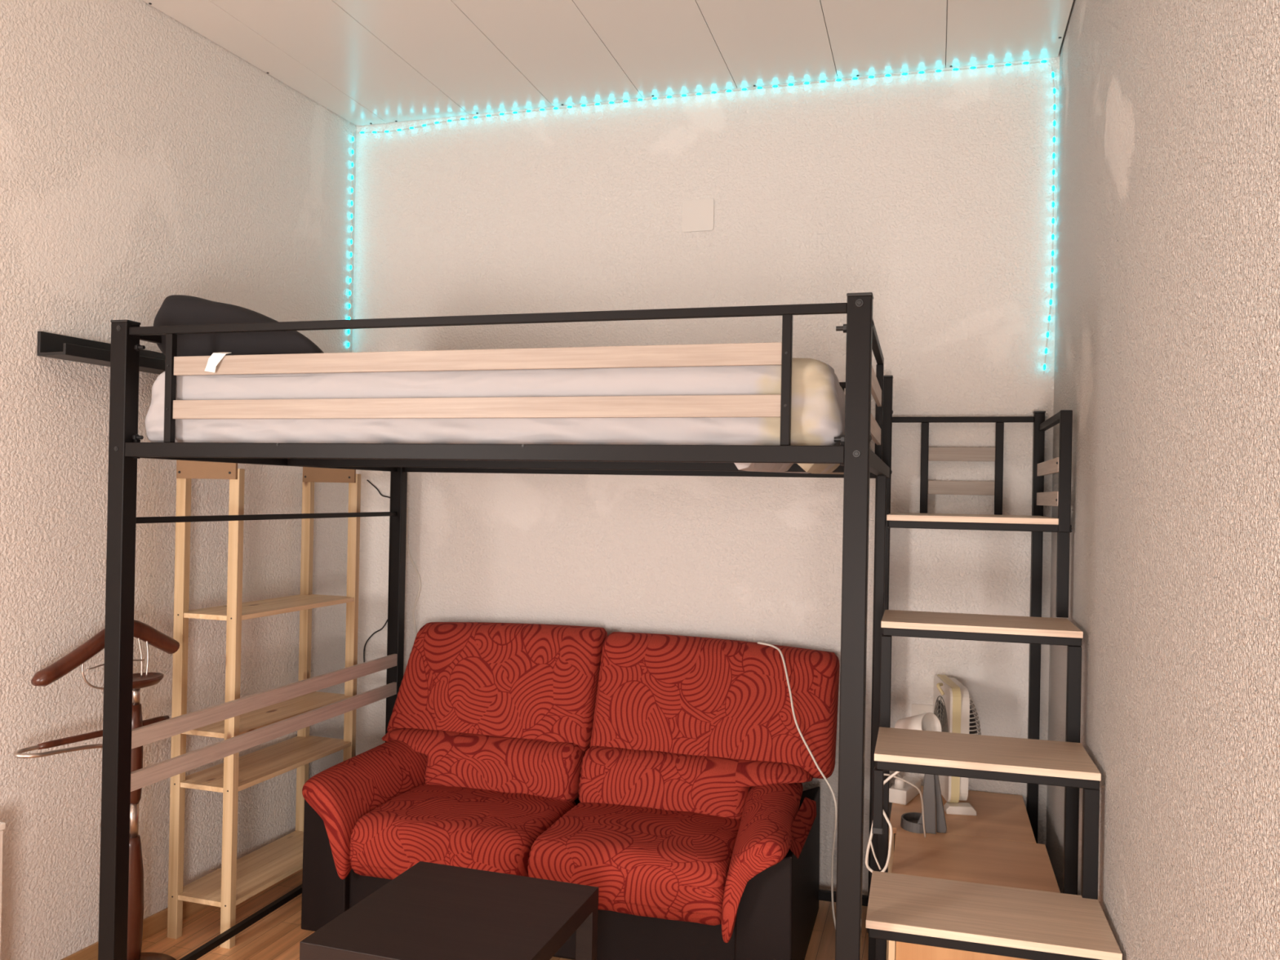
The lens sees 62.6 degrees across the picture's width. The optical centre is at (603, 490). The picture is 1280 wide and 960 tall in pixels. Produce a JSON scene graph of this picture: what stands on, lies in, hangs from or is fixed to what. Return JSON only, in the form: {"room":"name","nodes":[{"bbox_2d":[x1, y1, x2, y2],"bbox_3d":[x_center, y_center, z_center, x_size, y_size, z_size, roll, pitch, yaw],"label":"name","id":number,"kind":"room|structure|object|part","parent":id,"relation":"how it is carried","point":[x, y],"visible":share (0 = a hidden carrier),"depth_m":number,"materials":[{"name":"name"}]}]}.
{"room":"bedroom","nodes":[
{"label":"bedroom","id":0,"kind":"room"},
{"bbox_2d":[0,0,356,959],"bbox_3d":[-2.627,-0.109,0.991,0.100,3.277,8.118,1,0,21],"label":"wall","id":1,"kind":"structure","parent":0,"point":[144,162],"depth_m":3.53,"materials":[{"name":"paint"}]},
{"bbox_2d":[36,331,165,374],"bbox_3d":[-1.567,-0.445,3.480,0.115,0.075,0.620,1,0,21],"label":"ledge","id":2,"kind":"object","parent":1,"relation":"attached to","point":[51,345],"visible":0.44,"depth_m":3.29,"materials":[{"name":"black plastic"}]},
{"bbox_3d":[-1.566,-0.412,3.479,0.093,0.010,0.620,1,0,21],"label":"shelf plate","id":3,"kind":"part","parent":2,"relation":"part of","materials":[{"name":"black plastic"}]},
{"bbox_2d":[61,900,209,959],"bbox_3d":[-2.608,1.496,0.959,0.011,0.068,8.092,1,0,21],"label":"baseboard","id":4,"kind":"structure","parent":1,"relation":"attached to","point":[156,922],"depth_m":3.68,"materials":[{"name":"brown wood"}]},
{"bbox_2d":[141,868,886,959],"bbox_3d":[-1.281,1.604,0.550,3.749,0.100,8.300,1,0,17],"label":"floor","id":5,"kind":"structure","parent":0,"point":[277,935],"depth_m":3.73,"materials":[{"name":"laminate"}]},
{"bbox_2d":[0,822,5,959],"bbox_3d":[-1.895,1.237,2.593,0.158,0.625,0.806,1,0,21],"label":"base cabinet","id":6,"kind":"object","parent":5,"relation":"on","point":[2,825],"visible":1,"depth_m":2.94,"materials":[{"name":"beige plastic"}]},
{"bbox_2d":[13,619,179,959],"bbox_3d":[-1.540,0.987,3.275,0.300,1.144,0.552,1,0,17],"label":"stand","id":7,"kind":"object","parent":5,"relation":"on","point":[144,632],"visible":0.71,"depth_m":3.35,"materials":[{"name":"brown wood"}]},
{"bbox_3d":[-1.591,0.802,3.193,0.069,0.092,0.382,1,0,34],"label":"trouser bar arm","id":8,"kind":"part","parent":7,"relation":"part of","materials":[{"name":"silver metal"}]},
{"bbox_2d":[132,672,164,688],"bbox_3d":[-1.502,0.616,3.376,0.134,0.032,0.201,1,0,17],"label":"tray","id":9,"kind":"object","parent":7,"relation":"on","point":[140,680],"depth_m":3.39,"materials":[{"name":"brown wood"}]},
{"bbox_2d":[167,460,360,948],"bbox_3d":[-1.262,0.731,3.990,0.262,1.672,0.788,1,0,19],"label":"shelf unit","id":10,"kind":"object","parent":5,"relation":"on","point":[237,881],"visible":0.83,"depth_m":3.72,"materials":[{"name":"brown wood"}]},
{"bbox_3d":[-1.484,0.741,3.678,0.040,1.640,0.030,1,0,19],"label":"post","id":11,"kind":"part","parent":10,"relation":"part of","materials":[{"name":"brown wood"}]},
{"bbox_3d":[-1.274,0.745,3.607,0.040,1.640,0.030,1,0,19],"label":"post","id":12,"kind":"part","parent":10,"relation":"part of","materials":[{"name":"brown wood"}]},
{"bbox_3d":[-1.246,0.748,4.384,0.040,1.640,0.030,1,0,19],"label":"post","id":13,"kind":"part","parent":10,"relation":"part of","materials":[{"name":"brown wood"}]},
{"bbox_3d":[-1.036,0.752,4.313,0.040,1.640,0.030,1,0,19],"label":"post","id":14,"kind":"part","parent":10,"relation":"part of","materials":[{"name":"brown wood"}]},
{"bbox_2d":[299,861,598,959],"bbox_3d":[-0.385,1.349,2.786,0.570,0.460,0.612,1,0,19],"label":"coffee table","id":15,"kind":"object","parent":5,"relation":"on","point":[430,911],"visible":1,"depth_m":2.76,"materials":[{"name":"black laminate"}]},
{"bbox_3d":[-0.049,1.382,2.969,0.048,0.408,0.048,1,0,19],"label":"leg","id":16,"kind":"part","parent":15,"relation":"part of","materials":[{"name":"black laminate"}]},
{"bbox_2d":[97,292,893,959],"bbox_3d":[-0.165,0.566,3.461,2.085,2.040,1.697,1,0,17],"label":"bed","id":17,"kind":"object","parent":5,"relation":"on","point":[859,464],"visible":0.91,"depth_m":2.80,"materials":[{"name":"black painted metal"},{"name":"pale oak"}]},
{"bbox_3d":[-1.373,0.544,2.974,0.054,2.034,0.054,1,0,17],"label":"post","id":18,"kind":"part","parent":17,"relation":"part of","materials":[{"name":"black metal"}]},
{"bbox_3d":[-1.122,-0.441,3.764,0.020,0.022,1.584,1,0,17],"label":"guard rail","id":19,"kind":"part","parent":17,"relation":"part of","materials":[{"name":"black"}]},
{"bbox_3d":[-1.130,-0.108,3.763,0.030,0.040,1.584,1,0,17],"label":"rail","id":20,"kind":"part","parent":17,"relation":"part of","materials":[{"name":"black metal"}]},
{"bbox_3d":[-0.896,0.558,4.541,0.054,2.034,0.054,1,0,17],"label":"post","id":21,"kind":"part","parent":17,"relation":"part of","materials":[{"name":"black metal"}]},
{"bbox_3d":[-0.395,-0.098,2.672,1.971,0.040,0.030,1,0,17],"label":"rail","id":22,"kind":"part","parent":17,"relation":"part of","materials":[{"name":"black metal"}]},
{"bbox_3d":[-0.388,-0.431,2.674,1.971,0.022,0.020,1,0,17],"label":"guard rail","id":23,"kind":"part","parent":17,"relation":"part of","materials":[{"name":"black metal"}]},
{"bbox_2d":[144,352,871,474],"bbox_3d":[-0.160,-0.206,3.441,1.961,0.309,1.642,1,0,17],"label":"mattress","id":24,"kind":"object","parent":17,"relation":"on","point":[818,397],"visible":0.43,"depth_m":2.64,"materials":[{"name":"white fabric"}]},
{"bbox_2d":[153,294,324,356],"bbox_3d":[-0.980,-0.464,3.345,0.620,0.249,0.644,1,0,17],"label":"pillow","id":25,"kind":"object","parent":24,"relation":"on","point":[175,309],"visible":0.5,"depth_m":3.05,"materials":[{"name":"black fabric"}]},
{"bbox_3d":[0.088,-0.083,4.258,1.971,0.040,0.030,1,0,17],"label":"rail","id":26,"kind":"part","parent":17,"relation":"part of","materials":[{"name":"black metal"}]},
{"bbox_3d":[0.095,-0.416,4.258,1.971,0.022,0.020,1,0,17],"label":"guard rail","id":27,"kind":"part","parent":17,"relation":"part of","materials":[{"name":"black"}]},
{"bbox_3d":[0.564,0.579,2.384,0.054,2.034,0.054,1,0,17],"label":"post","id":28,"kind":"part","parent":17,"relation":"part of","materials":[{"name":"black metal"}]},
{"bbox_3d":[0.736,-0.409,2.856,0.020,0.022,0.930,1,0,17],"label":"guard rail","id":29,"kind":"part","parent":17,"relation":"part of","materials":[{"name":"black"}]},
{"bbox_3d":[0.823,-0.073,3.167,0.030,0.040,1.584,1,0,17],"label":"rail","id":30,"kind":"part","parent":17,"relation":"part of","materials":[{"name":"black"}]},
{"bbox_3d":[1.042,0.593,3.951,0.054,2.034,0.054,1,0,17],"label":"post","id":31,"kind":"part","parent":17,"relation":"part of","materials":[{"name":"black metal"}]},
{"bbox_2d":[301,622,839,959],"bbox_3d":[-0.095,1.072,3.863,1.808,1.033,0.950,1,0,17],"label":"sofa","id":32,"kind":"object","parent":5,"relation":"on","point":[664,775],"visible":0.96,"depth_m":3.83,"materials":[{"name":"red fabric"}]},
{"bbox_3d":[-0.868,1.330,4.127,0.178,0.490,0.835,1,0,17],"label":"panel","id":33,"kind":"part","parent":32,"relation":"part of","materials":[{"name":"black leather"}]},
{"bbox_3d":[-0.851,1.169,4.008,0.267,0.412,0.755,1,0,17],"label":"armrest","id":34,"kind":"part","parent":32,"relation":"part of","materials":[{"name":"red fabric"}]},
{"bbox_2d":[349,782,576,879],"bbox_3d":[-0.490,1.249,3.840,0.660,0.233,0.641,1,0,17],"label":"seat cushion","id":35,"kind":"object","parent":32,"relation":"on","point":[492,827],"depth_m":3.63,"materials":[{"name":"red fabric"}]},
{"bbox_2d":[382,728,585,802],"bbox_3d":[-0.488,1.077,4.154,0.854,0.226,0.245,1,0,17],"label":"lumbar cushion","id":36,"kind":"object","parent":32,"relation":"on","point":[536,765],"depth_m":4.05,"materials":[{"name":"red fabric"}]},
{"bbox_2d":[386,622,607,752],"bbox_3d":[-0.437,0.787,4.305,0.874,0.473,0.312,1,0,17],"label":"cushion","id":37,"kind":"object","parent":32,"relation":"on","point":[530,682],"depth_m":4.22,"materials":[{"name":"red fabric"}]},
{"bbox_2d":[527,802,741,925],"bbox_3d":[0.147,1.261,3.639,0.668,0.232,0.640,1,0,17],"label":"seat cushion","id":38,"kind":"object","parent":32,"relation":"on","point":[664,863],"depth_m":3.40,"materials":[{"name":"red fabric"}]},
{"bbox_2d":[578,745,813,819],"bbox_3d":[0.336,1.092,3.893,0.863,0.224,0.241,1,0,17],"label":"lumbar cushion","id":39,"kind":"object","parent":32,"relation":"on","point":[717,784],"depth_m":3.83,"materials":[{"name":"red fabric"}]},
{"bbox_2d":[590,631,839,778],"bbox_3d":[0.424,0.809,4.034,0.928,0.460,0.310,1,0,17],"label":"cushion","id":40,"kind":"object","parent":32,"relation":"on","point":[710,698],"depth_m":3.96,"materials":[{"name":"red fabric"}]},
{"bbox_3d":[0.541,1.212,3.558,0.267,0.412,0.755,1,0,17],"label":"armrest","id":41,"kind":"part","parent":32,"relation":"part of","materials":[{"name":"red fabric"}]},
{"bbox_3d":[0.621,1.366,3.657,0.178,0.472,0.835,1,0,17],"label":"panel","id":42,"kind":"part","parent":32,"relation":"part of","materials":[{"name":"red fabric"}]},
{"bbox_2d":[757,641,837,929],"bbox_3d":[0.714,1.093,3.815,0.069,1.025,0.484,1,0,-36],"label":"cable","id":43,"kind":"object","parent":32,"relation":"hanging from","point":[758,642],"visible":0.83,"depth_m":3.69,"materials":[{"name":"beige plastic"}]},
{"bbox_2d":[886,776,1035,959],"bbox_3d":[1.241,1.327,3.695,0.469,0.574,0.568,1,0,17],"label":"base cabinet","id":44,"kind":"object","parent":5,"relation":"on","point":[1003,816],"depth_m":3.64,"materials":[{"name":"brown wood"}]},
{"bbox_3d":[1.104,1.080,3.843,0.064,0.085,0.205,1,0,31],"label":"power strip","id":45,"kind":"part","parent":44,"relation":"part of","materials":[{"name":"white plastic"}]},
{"bbox_2d":[904,777,914,781],"bbox_3d":[1.130,1.070,3.888,0.038,0.002,0.038,1,0,38],"label":"outlet","id":46,"kind":"object","parent":44,"relation":"attached to","point":[907,779],"depth_m":3.89,"materials":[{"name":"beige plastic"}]},
{"bbox_2d":[894,712,946,834],"bbox_3d":[1.056,0.929,3.514,0.132,0.383,0.184,1,0,-7],"label":"coffee maker","id":47,"kind":"object","parent":44,"relation":"on","point":[912,822],"visible":0.7,"depth_m":3.44,"materials":[{"name":"grey plastic"}]},
{"bbox_3d":[1.046,1.116,3.495,0.104,0.008,0.123,1,0,17],"label":"plate","id":48,"kind":"part","parent":47,"relation":"part of","materials":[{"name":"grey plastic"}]},
{"bbox_3d":[1.057,0.796,3.533,0.096,0.118,0.153,1,0,-27],"label":"lamp shade","id":49,"kind":"part","parent":47,"relation":"part of","materials":[{"name":"beige plastic"}]},
{"bbox_3d":[1.105,0.996,3.449,0.046,0.250,0.020,1,0,17],"label":"arm","id":50,"kind":"part","parent":47,"relation":"part of","materials":[{"name":"grey plastic"}]},
{"bbox_2d":[933,674,981,815],"bbox_3d":[1.275,0.906,3.808,0.169,0.438,0.345,1,0,7],"label":"box fan","id":51,"kind":"object","parent":44,"relation":"on","point":[952,706],"visible":0.44,"depth_m":3.67,"materials":[{"name":"beige plastic"}]},
{"bbox_3d":[1.198,0.706,3.740,0.028,0.041,0.049,1,0,7],"label":"carry handle","id":52,"kind":"part","parent":51,"relation":"part of","materials":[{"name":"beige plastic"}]},
{"bbox_2d":[933,695,948,732],"bbox_3d":[1.225,0.890,3.817,0.004,0.284,0.284,1,0,8],"label":"grille","id":53,"kind":"object","parent":51,"relation":"attached to","point":[944,726],"depth_m":3.79,"materials":[{"name":"grey plastic"}]},
{"bbox_2d":[968,696,981,778],"bbox_3d":[1.325,0.891,3.804,0.069,0.286,0.304,1,0,7],"label":"grille","id":54,"kind":"object","parent":51,"relation":"attached to","point":[972,729],"depth_m":3.70,"materials":[{"name":"beige plastic"}]},
{"bbox_2d":[888,827,1060,959],"bbox_3d":[1.099,1.364,3.142,0.455,0.489,0.568,1,0,17],"label":"base cabinet","id":55,"kind":"object","parent":5,"relation":"on","point":[962,858],"visible":0.41,"depth_m":3.14,"materials":[{"name":"beige wood"}]},
{"bbox_2d":[884,773,925,837],"bbox_3d":[0.941,0.967,3.178,0.085,0.297,0.446,1,0,36],"label":"cord","id":56,"kind":"object","parent":55,"relation":"on","point":[888,775],"visible":0.83,"depth_m":3.13,"materials":[{"name":"beige plastic"}]},
{"bbox_3d":[1.017,1.343,2.880,0.417,0.406,0.017,1,0,17],"label":"door","id":57,"kind":"part","parent":55,"relation":"part of","materials":[{"name":"brown wood"}]},
{"bbox_2d":[866,409,1122,959],"bbox_3d":[1.056,0.652,3.000,0.583,1.911,2.007,1,0,17],"label":"stair","id":58,"kind":"structure","parent":5,"relation":"on","point":[966,916],"depth_m":2.91,"materials":[{"name":"black painted metal"},{"name":"oak"}]},
{"bbox_3d":[0.885,0.778,3.397,0.029,1.654,0.028,1,0,17],"label":"support post","id":59,"kind":"part","parent":58,"relation":"part of","materials":[{"name":"black metal"}]},
{"bbox_2d":[865,771,900,872],"bbox_3d":[0.836,0.925,3.014,0.154,0.362,0.049,1,0,-7],"label":"cord","id":60,"kind":"object","parent":58,"relation":"hanging from","point":[895,773],"visible":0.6,"depth_m":3.01,"materials":[{"name":"beige plastic"}]},
{"bbox_2d":[869,840,880,869],"bbox_3d":[0.781,1.046,3.015,0.034,0.083,0.005,1,0,14],"label":"lamp cord","id":61,"kind":"object","parent":60,"relation":"hanging from","point":[870,841],"visible":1,"depth_m":3.02,"materials":[{"name":"beige plastic"}]},
{"bbox_3d":[0.816,1.014,3.068,0.030,1.179,0.026,1,0,17],"label":"leg","id":62,"kind":"part","parent":58,"relation":"part of","materials":[{"name":"black metal"}]},
{"bbox_3d":[1.341,-0.265,3.941,0.510,0.021,0.018,1,0,17],"label":"guard rail","id":63,"kind":"part","parent":58,"relation":"part of","materials":[{"name":"black metal"}]},
{"bbox_3d":[1.183,0.113,3.320,0.543,0.024,0.024,1,0,17],"label":"tread frame","id":64,"kind":"part","parent":58,"relation":"part of","materials":[{"name":"black metal"}]},
{"bbox_3d":[1.072,0.416,2.994,0.531,0.024,0.024,1,0,17],"label":"tread frame","id":65,"kind":"part","parent":58,"relation":"part of","materials":[{"name":"black metal"}]},
{"bbox_3d":[0.871,1.029,2.368,0.531,0.024,0.024,1,0,17],"label":"tread frame","id":66,"kind":"part","parent":58,"relation":"part of","materials":[{"name":"black"}]},
{"bbox_3d":[0.969,0.720,2.670,0.531,0.024,0.024,1,0,17],"label":"tread frame","id":67,"kind":"part","parent":58,"relation":"part of","materials":[{"name":"black"}]},
{"bbox_3d":[1.586,0.668,3.864,0.036,1.905,0.042,1,0,17],"label":"leg","id":68,"kind":"part","parent":58,"relation":"part of","materials":[{"name":"black metal"}]},
{"bbox_3d":[1.516,-0.232,3.549,0.022,0.024,0.618,1,0,17],"label":"guard rail","id":69,"kind":"part","parent":58,"relation":"part of","materials":[{"name":"black metal"}]},
{"bbox_3d":[1.421,0.249,3.250,0.034,0.286,0.024,1,0,17],"label":"leg","id":70,"kind":"part","parent":58,"relation":"part of","materials":[{"name":"black metal"}]},
{"bbox_3d":[1.300,1.022,2.922,0.035,1.180,0.024,1,0,17],"label":"leg","id":71,"kind":"part","parent":58,"relation":"part of","materials":[{"name":"black metal"}]},
{"bbox_3d":[1.199,1.173,2.599,0.035,0.872,0.024,1,0,17],"label":"leg","id":72,"kind":"part","parent":58,"relation":"part of","materials":[{"name":"black metal"}]},
{"bbox_2d":[142,0,1073,125],"bbox_3d":[-1.196,-1.690,0.555,3.495,0.042,8.099,1,0,17],"label":"ceiling","id":73,"kind":"structure","parent":0,"point":[366,62],"depth_m":3.84,"materials":[{"name":"white paint"}]},
{"bbox_2d":[351,52,1059,895],"bbox_3d":[0.245,-0.042,4.384,3.199,3.277,0.100,1,0,17],"label":"wall","id":74,"kind":"structure","parent":0,"point":[929,194],"depth_m":4.24,"materials":[{"name":"paint"}]},
{"bbox_2d":[347,132,354,352],"bbox_3d":[-1.138,-1.111,4.736,0.013,1.005,0.010,1,0,17],"label":"led strip","id":75,"kind":"object","parent":74,"relation":"attached to","point":[353,139],"visible":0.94,"depth_m":4.74,"materials":[{"name":"teal"}]},
{"bbox_2d":[363,619,387,662],"bbox_3d":[-1.004,0.668,4.709,0.159,0.292,0.007,1,0,19],"label":"cord","id":76,"kind":"object","parent":74,"relation":"attached to","point":[371,636],"visible":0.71,"depth_m":4.72,"materials":[{"name":"black plastic"}]},
{"bbox_2d":[366,480,390,497],"bbox_3d":[-0.986,0.014,4.709,0.171,0.124,0.007,1,0,19],"label":"cord","id":77,"kind":"object","parent":74,"relation":"attached to","point":[368,481],"visible":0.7,"depth_m":4.71,"materials":[{"name":"black plastic"}]},
{"bbox_2d":[405,507,421,639],"bbox_3d":[-0.847,0.427,4.662,0.081,0.700,0.011,1,0,17],"label":"cable","id":78,"kind":"object","parent":74,"relation":"attached to","point":[406,536],"visible":0.7,"depth_m":4.66,"materials":[{"name":"beige plastic"}]},
{"bbox_2d":[681,198,714,231],"bbox_3d":[0.386,-1.124,4.294,0.133,0.131,0.006,1,0,17],"label":"cover plate","id":79,"kind":"object","parent":74,"relation":"attached to","point":[697,215],"visible":1,"depth_m":4.29,"materials":[{"name":"white plastic"}]},
{"bbox_2d":[355,60,1047,133],"bbox_3d":[0.262,-1.601,4.319,2.894,0.041,0.010,1,0,17],"label":"led strip","id":80,"kind":"object","parent":74,"relation":"attached to","point":[1042,61],"visible":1,"depth_m":4.25,"materials":[{"name":"teal plastic"}]},
{"bbox_2d":[911,703,933,716],"bbox_3d":[1.219,0.859,4.011,0.083,0.083,0.009,1,0,17],"label":"wall outlet","id":81,"kind":"object","parent":74,"relation":"attached to","point":[917,708],"visible":0.41,"depth_m":4.01,"materials":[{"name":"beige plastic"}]},
{"bbox_2d":[917,710,926,715],"bbox_3d":[1.218,0.859,4.008,0.040,0.040,0.002,1,0,17],"label":"socket","id":82,"kind":"object","parent":81,"relation":"attached to","point":[919,712],"depth_m":4.01,"materials":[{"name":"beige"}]},
{"bbox_2d":[1043,66,1056,374],"bbox_3d":[1.648,-0.996,3.876,0.031,1.135,0.010,1,0,17],"label":"led strip","id":83,"kind":"object","parent":74,"relation":"attached to","point":[1052,73],"visible":1,"depth_m":3.87,"materials":[{"name":"teal plastic"}]},
{"bbox_2d":[1045,0,1279,959],"bbox_3d":[0.492,-0.053,0.008,0.100,3.277,8.100,1,0,17],"label":"wall","id":84,"kind":"structure","parent":0,"point":[1166,367],"depth_m":1.92,"materials":[{"name":"paint"}]}
]}

